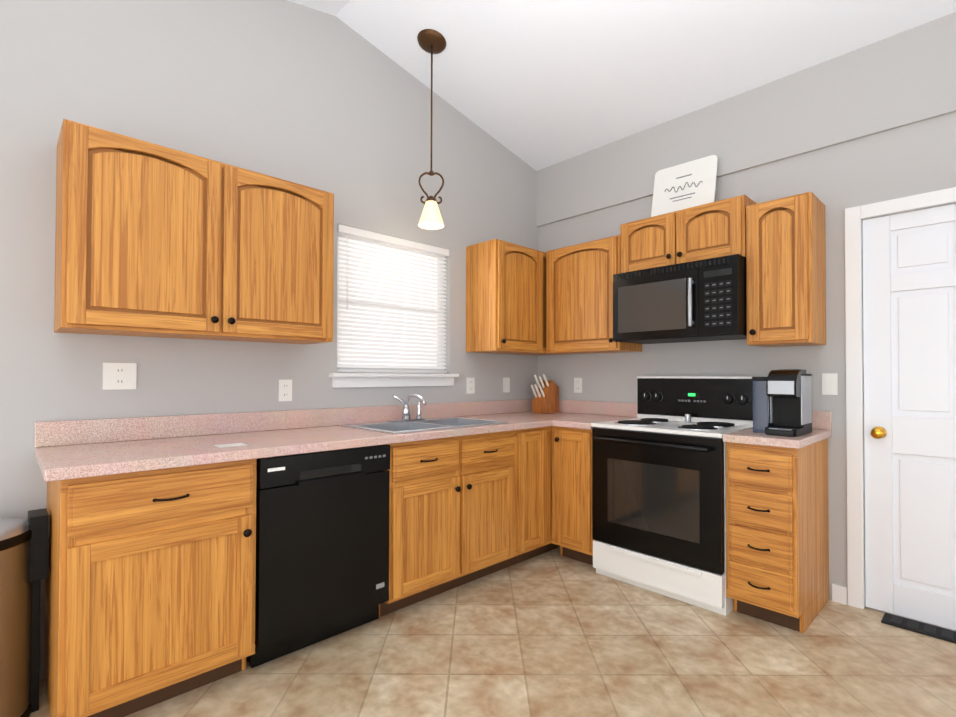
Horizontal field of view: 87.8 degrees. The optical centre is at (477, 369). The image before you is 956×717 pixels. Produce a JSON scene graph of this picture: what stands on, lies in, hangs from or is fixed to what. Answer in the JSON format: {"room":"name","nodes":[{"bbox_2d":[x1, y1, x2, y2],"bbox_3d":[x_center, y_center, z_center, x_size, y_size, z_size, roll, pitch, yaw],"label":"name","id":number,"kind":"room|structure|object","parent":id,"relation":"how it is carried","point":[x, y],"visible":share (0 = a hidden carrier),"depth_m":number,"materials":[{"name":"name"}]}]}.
{"room":"kitchen","nodes":[
{"label":"kitchen","id":0,"kind":"room"},
{"bbox_2d":[0,0,537,676],"bbox_3d":[-1.457,-0.479,2.369,5.580,3.412,0.140,1,-1,-44],"label":"wall","id":1,"kind":"structure","parent":0,"point":[338,108],"depth_m":2.46,"materials":[{"name":"grey paint"}]},
{"bbox_2d":[102,363,136,389],"bbox_3d":[-1.558,0.029,2.162,0.120,0.116,0.008,1,-1,-44],"label":"outlet","id":2,"kind":"object","parent":1,"relation":"attached to","point":[118,376],"depth_m":2.16,"materials":[{"name":"white plastic"}]},
{"bbox_2d":[54,119,333,343],"bbox_3d":[-1.210,-0.527,2.264,1.070,0.762,0.350,1,-1,-44],"label":"upper cabinet","id":3,"kind":"object","parent":1,"relation":"attached to","point":[153,240],"visible":1,"depth_m":2.06,"materials":[{"name":"brown wood"}]},
{"bbox_2d":[278,380,291,400],"bbox_3d":[-1.032,0.113,2.667,0.072,0.116,0.008,1,-1,-44],"label":"outlet","id":4,"kind":"object","parent":1,"relation":"attached to","point":[285,386],"depth_m":2.66,"materials":[{"name":"white plastic"}]},
{"bbox_2d":[339,238,436,365],"bbox_3d":[-0.569,-0.409,3.247,0.770,0.780,0.004,1,-1,-44],"label":"window","id":5,"kind":"structure","parent":1,"relation":"in","point":[385,301],"depth_m":3.22,"materials":[{"name":"white glass"}]},
{"bbox_2d":[337,224,448,372],"bbox_3d":[-0.521,-0.410,3.198,0.848,0.864,0.066,1,-1,-44],"label":"window blinds","id":6,"kind":"object","parent":5,"relation":"attached to","point":[365,235],"visible":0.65,"depth_m":3.17,"materials":[{"name":"white plastic"}]},
{"bbox_2d":[329,234,458,387],"bbox_3d":[-0.530,-0.367,3.207,0.960,0.955,0.155,1,-1,-44],"label":"window frame","id":7,"kind":"structure","parent":1,"relation":"attached to","point":[345,379],"depth_m":3.15,"materials":[{"name":"white"}]},
{"bbox_2d":[467,378,474,393],"bbox_3d":[-0.052,0.118,3.609,0.075,0.116,0.008,1,-1,-44],"label":"outlet","id":8,"kind":"object","parent":1,"relation":"attached to","point":[470,381],"depth_m":3.61,"materials":[{"name":"white plastic"}]},
{"bbox_2d":[503,378,509,392],"bbox_3d":[0.223,0.122,3.873,0.072,0.116,0.010,1,-1,-44],"label":"outlet","id":9,"kind":"object","parent":1,"relation":"attached to","point":[506,381],"depth_m":3.87,"materials":[{"name":"white plastic"}]},
{"bbox_2d":[466,239,564,354],"bbox_3d":[0.328,-0.503,3.743,0.817,0.762,0.350,1,-1,-44],"label":"upper cabinet","id":10,"kind":"object","parent":1,"relation":"attached to","point":[505,297],"visible":0.9,"depth_m":3.50,"materials":[{"name":"brown wood"}]},
{"bbox_2d":[29,547,955,716],"bbox_3d":[0.078,1.259,0.745,5.580,0.100,4.580,1,-1,-44],"label":"floor","id":11,"kind":"structure","parent":0,"point":[553,633],"depth_m":2.07,"materials":[{"name":"tile"}]},
{"bbox_2d":[0,508,48,716],"bbox_3d":[-1.746,0.867,1.652,0.470,0.700,0.392,1,-1,-44],"label":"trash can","id":12,"kind":"object","parent":11,"relation":"on","point":[23,558],"visible":1,"depth_m":1.70,"materials":[{"name":"black"}]},
{"bbox_2d":[44,459,256,716],"bbox_3d":[-1.287,0.785,1.960,0.598,0.874,0.661,1,-1,-44],"label":"base cabinet","id":13,"kind":"object","parent":11,"relation":"on","point":[150,585],"visible":0.94,"depth_m":1.72,"materials":[{"name":"brown wood"}]},
{"bbox_2d":[246,444,389,667],"bbox_3d":[-0.843,0.795,2.376,0.606,0.868,0.620,1,-1,-44],"label":"dishwasher","id":14,"kind":"object","parent":11,"relation":"on","point":[322,545],"visible":0.81,"depth_m":2.14,"materials":[{"name":"black metal"}]},
{"bbox_2d":[379,429,526,616],"bbox_3d":[-0.281,0.801,2.950,0.986,0.874,0.628,1,-1,-44],"label":"base cabinet","id":15,"kind":"object","parent":11,"relation":"on","point":[465,509],"depth_m":2.67,"materials":[{"name":"brown wood"}]},
{"bbox_2d":[527,426,554,558],"bbox_3d":[0.139,0.807,3.353,0.381,0.874,0.628,1,-1,-44],"label":"base cabinet","id":16,"kind":"object","parent":11,"relation":"on","point":[539,440],"depth_m":3.17,"materials":[{"name":"brown wood"}]},
{"bbox_2d":[34,399,573,481],"bbox_3d":[-0.401,0.292,2.818,3.132,0.138,0.660,1,-1,-44],"label":"countertop","id":17,"kind":"structure","parent":16,"relation":"on","point":[69,449],"depth_m":2.23,"materials":[{"name":"laminate"}]},
{"bbox_2d":[213,443,246,447],"bbox_3d":[-1.009,0.309,2.027,0.110,0.002,0.080,1,-1,-44],"label":"card","id":18,"kind":"object","parent":17,"relation":"on","point":[230,445],"visible":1,"depth_m":2.02,"materials":[{"name":"white paper"}]},
{"bbox_2d":[386,394,426,421],"bbox_3d":[-0.387,0.233,3.019,0.250,0.170,0.226,1,-1,-44],"label":"faucet","id":19,"kind":"object","parent":17,"relation":"on","point":[405,412],"visible":1,"depth_m":3.06,"materials":[{"name":"silver metal"}]},
{"bbox_2d":[341,417,508,433],"bbox_3d":[-0.295,0.401,2.921,0.840,0.167,0.520,1,-1,-44],"label":"sink","id":20,"kind":"object","parent":17,"relation":"in","point":[423,425],"visible":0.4,"depth_m":2.96,"materials":[{"name":"silver metal"}]},
{"bbox_2d":[531,374,558,413],"bbox_3d":[0.516,0.186,3.885,0.230,0.304,0.115,1,-1,-44],"label":"knife block","id":21,"kind":"object","parent":17,"relation":"on","point":[546,397],"visible":1,"depth_m":3.85,"materials":[{"name":"brown wood"}]},
{"bbox_2d":[550,400,636,429],"bbox_3d":[0.811,0.301,3.332,0.672,0.138,0.278,1,-1,-44],"label":"countertop","id":22,"kind":"structure","parent":16,"relation":"on","point":[579,414],"depth_m":3.57,"materials":[{"name":"laminate"}]},
{"bbox_2d":[552,426,593,564],"bbox_3d":[0.798,0.809,3.349,0.660,0.874,0.328,1,-1,-44],"label":"base cabinet","id":23,"kind":"object","parent":11,"relation":"on","point":[572,493],"visible":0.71,"depth_m":3.15,"materials":[{"name":"brown wood"}]},
{"bbox_2d":[591,376,752,615],"bbox_3d":[1.152,0.641,2.934,0.672,1.200,0.756,1,-1,-44],"label":"range","id":24,"kind":"object","parent":11,"relation":"on","point":[659,494],"visible":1,"depth_m":2.76,"materials":[{"name":"white"}]},
{"bbox_2d":[726,438,828,632],"bbox_3d":[1.548,0.800,2.567,0.661,0.874,0.311,1,-1,-44],"label":"base cabinet","id":25,"kind":"object","parent":11,"relation":"on","point":[777,535],"visible":0.96,"depth_m":2.38,"materials":[{"name":"brown wood"}]},
{"bbox_2d":[723,411,831,448],"bbox_3d":[1.560,0.293,2.572,0.645,0.138,0.328,1,-1,-44],"label":"countertop","id":26,"kind":"structure","parent":25,"relation":"on","point":[821,420],"depth_m":2.42,"materials":[{"name":"laminate"}]},
{"bbox_2d":[752,369,811,436],"bbox_3d":[1.536,0.160,2.529,0.310,0.325,0.213,1,-1,-44],"label":"coffee maker","id":27,"kind":"object","parent":26,"relation":"on","point":[782,402],"visible":1,"depth_m":2.48,"materials":[{"name":"black plastic"}]},
{"bbox_2d":[881,613,955,643],"bbox_3d":[2.284,1.227,2.182,0.121,0.012,0.790,1,-1,-44],"label":"door mat","id":28,"kind":"object","parent":11,"relation":"on","point":[921,628],"visible":0.98,"depth_m":2.36,"materials":[{"name":"black rubber"}]},
{"bbox_2d":[288,0,955,170],"bbox_3d":[0.085,-1.772,0.786,5.580,0.861,4.300,1,-1,-44],"label":"ceiling","id":29,"kind":"structure","parent":0,"point":[536,85],"depth_m":2.86,"materials":[{"name":"white paint"}]},
{"bbox_2d":[417,29,445,228],"bbox_3d":[-0.277,-1.415,2.959,0.172,1.122,0.176,1,-1,-44],"label":"pendant light","id":30,"kind":"object","parent":29,"relation":"hanging from","point":[431,41],"visible":1,"depth_m":2.95,"materials":[{"name":"brown metal"}]},
{"bbox_2d":[536,12,955,603],"bbox_3d":[2.083,-0.276,2.593,0.162,3.029,4.440,1,-1,-44],"label":"wall","id":31,"kind":"structure","parent":0,"point":[875,122],"depth_m":2.78,"materials":[{"name":"grey paint"}]},
{"bbox_2d":[574,378,581,392],"bbox_3d":[0.775,0.122,3.855,0.008,0.116,0.072,1,-1,-44],"label":"outlet","id":32,"kind":"object","parent":31,"relation":"attached to","point":[577,381],"depth_m":3.85,"materials":[{"name":"white plastic"}]},
{"bbox_2d":[546,235,641,353],"bbox_3d":[0.811,-0.504,3.579,0.350,0.762,0.612,1,-1,-44],"label":"upper cabinet","id":33,"kind":"object","parent":31,"relation":"attached to","point":[579,298],"visible":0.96,"depth_m":3.46,"materials":[{"name":"brown wood"}]},
{"bbox_2d":[620,195,756,272],"bbox_3d":[1.290,-0.786,3.086,0.350,0.342,0.760,1,-1,-44],"label":"upper cabinet","id":34,"kind":"object","parent":31,"relation":"attached to","point":[716,229],"visible":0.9,"depth_m":2.94,"materials":[{"name":"brown wood"}]},
{"bbox_2d":[613,254,746,343],"bbox_3d":[1.256,-0.397,3.047,0.444,0.431,0.754,1,-1,-44],"label":"microwave","id":35,"kind":"object","parent":34,"relation":"attached to","point":[700,300],"visible":1,"depth_m":2.87,"materials":[{"name":"black metal"}]},
{"bbox_2d":[651,155,717,216],"bbox_3d":[1.317,-1.147,3.192,0.096,0.382,0.400,1,-1,-44],"label":"welcome sign","id":36,"kind":"object","parent":34,"relation":"on","point":[690,184],"visible":0.96,"depth_m":3.18,"materials":[{"name":"white plastic"}]},
{"bbox_2d":[746,192,825,346],"bbox_3d":[1.662,-0.514,2.694,0.350,0.762,0.305,1,-1,-44],"label":"upper cabinet","id":37,"kind":"object","parent":31,"relation":"attached to","point":[786,268],"visible":1,"depth_m":2.59,"materials":[{"name":"brown wood"}]},
{"bbox_2d":[822,373,837,394],"bbox_3d":[1.899,0.079,2.685,0.010,0.116,0.070,1,-1,-44],"label":"light switch","id":38,"kind":"object","parent":31,"relation":"attached to","point":[829,383],"depth_m":2.68,"materials":[{"name":"white plastic"}]},
{"bbox_2d":[832,584,846,604],"bbox_3d":[2.687,1.185,1.847,0.014,0.090,2.270,1,-1,-44],"label":"baseboard","id":39,"kind":"structure","parent":31,"relation":"attached to","point":[839,593],"depth_m":2.64,"materials":[{"name":"white"}]},
{"bbox_2d":[845,187,955,608],"bbox_3d":[2.329,0.189,2.334,0.156,2.092,0.954,1,-1,-44],"label":"door frame","id":40,"kind":"structure","parent":31,"relation":"attached to","point":[855,216],"depth_m":2.59,"materials":[{"name":"white wood"}]},
{"bbox_2d":[862,204,955,630],"bbox_3d":[2.285,0.220,2.287,0.109,2.013,0.818,1,-1,-44],"label":"door","id":41,"kind":"structure","parent":31,"relation":"in","point":[909,312],"depth_m":2.46,"materials":[{"name":"white"}]}
]}

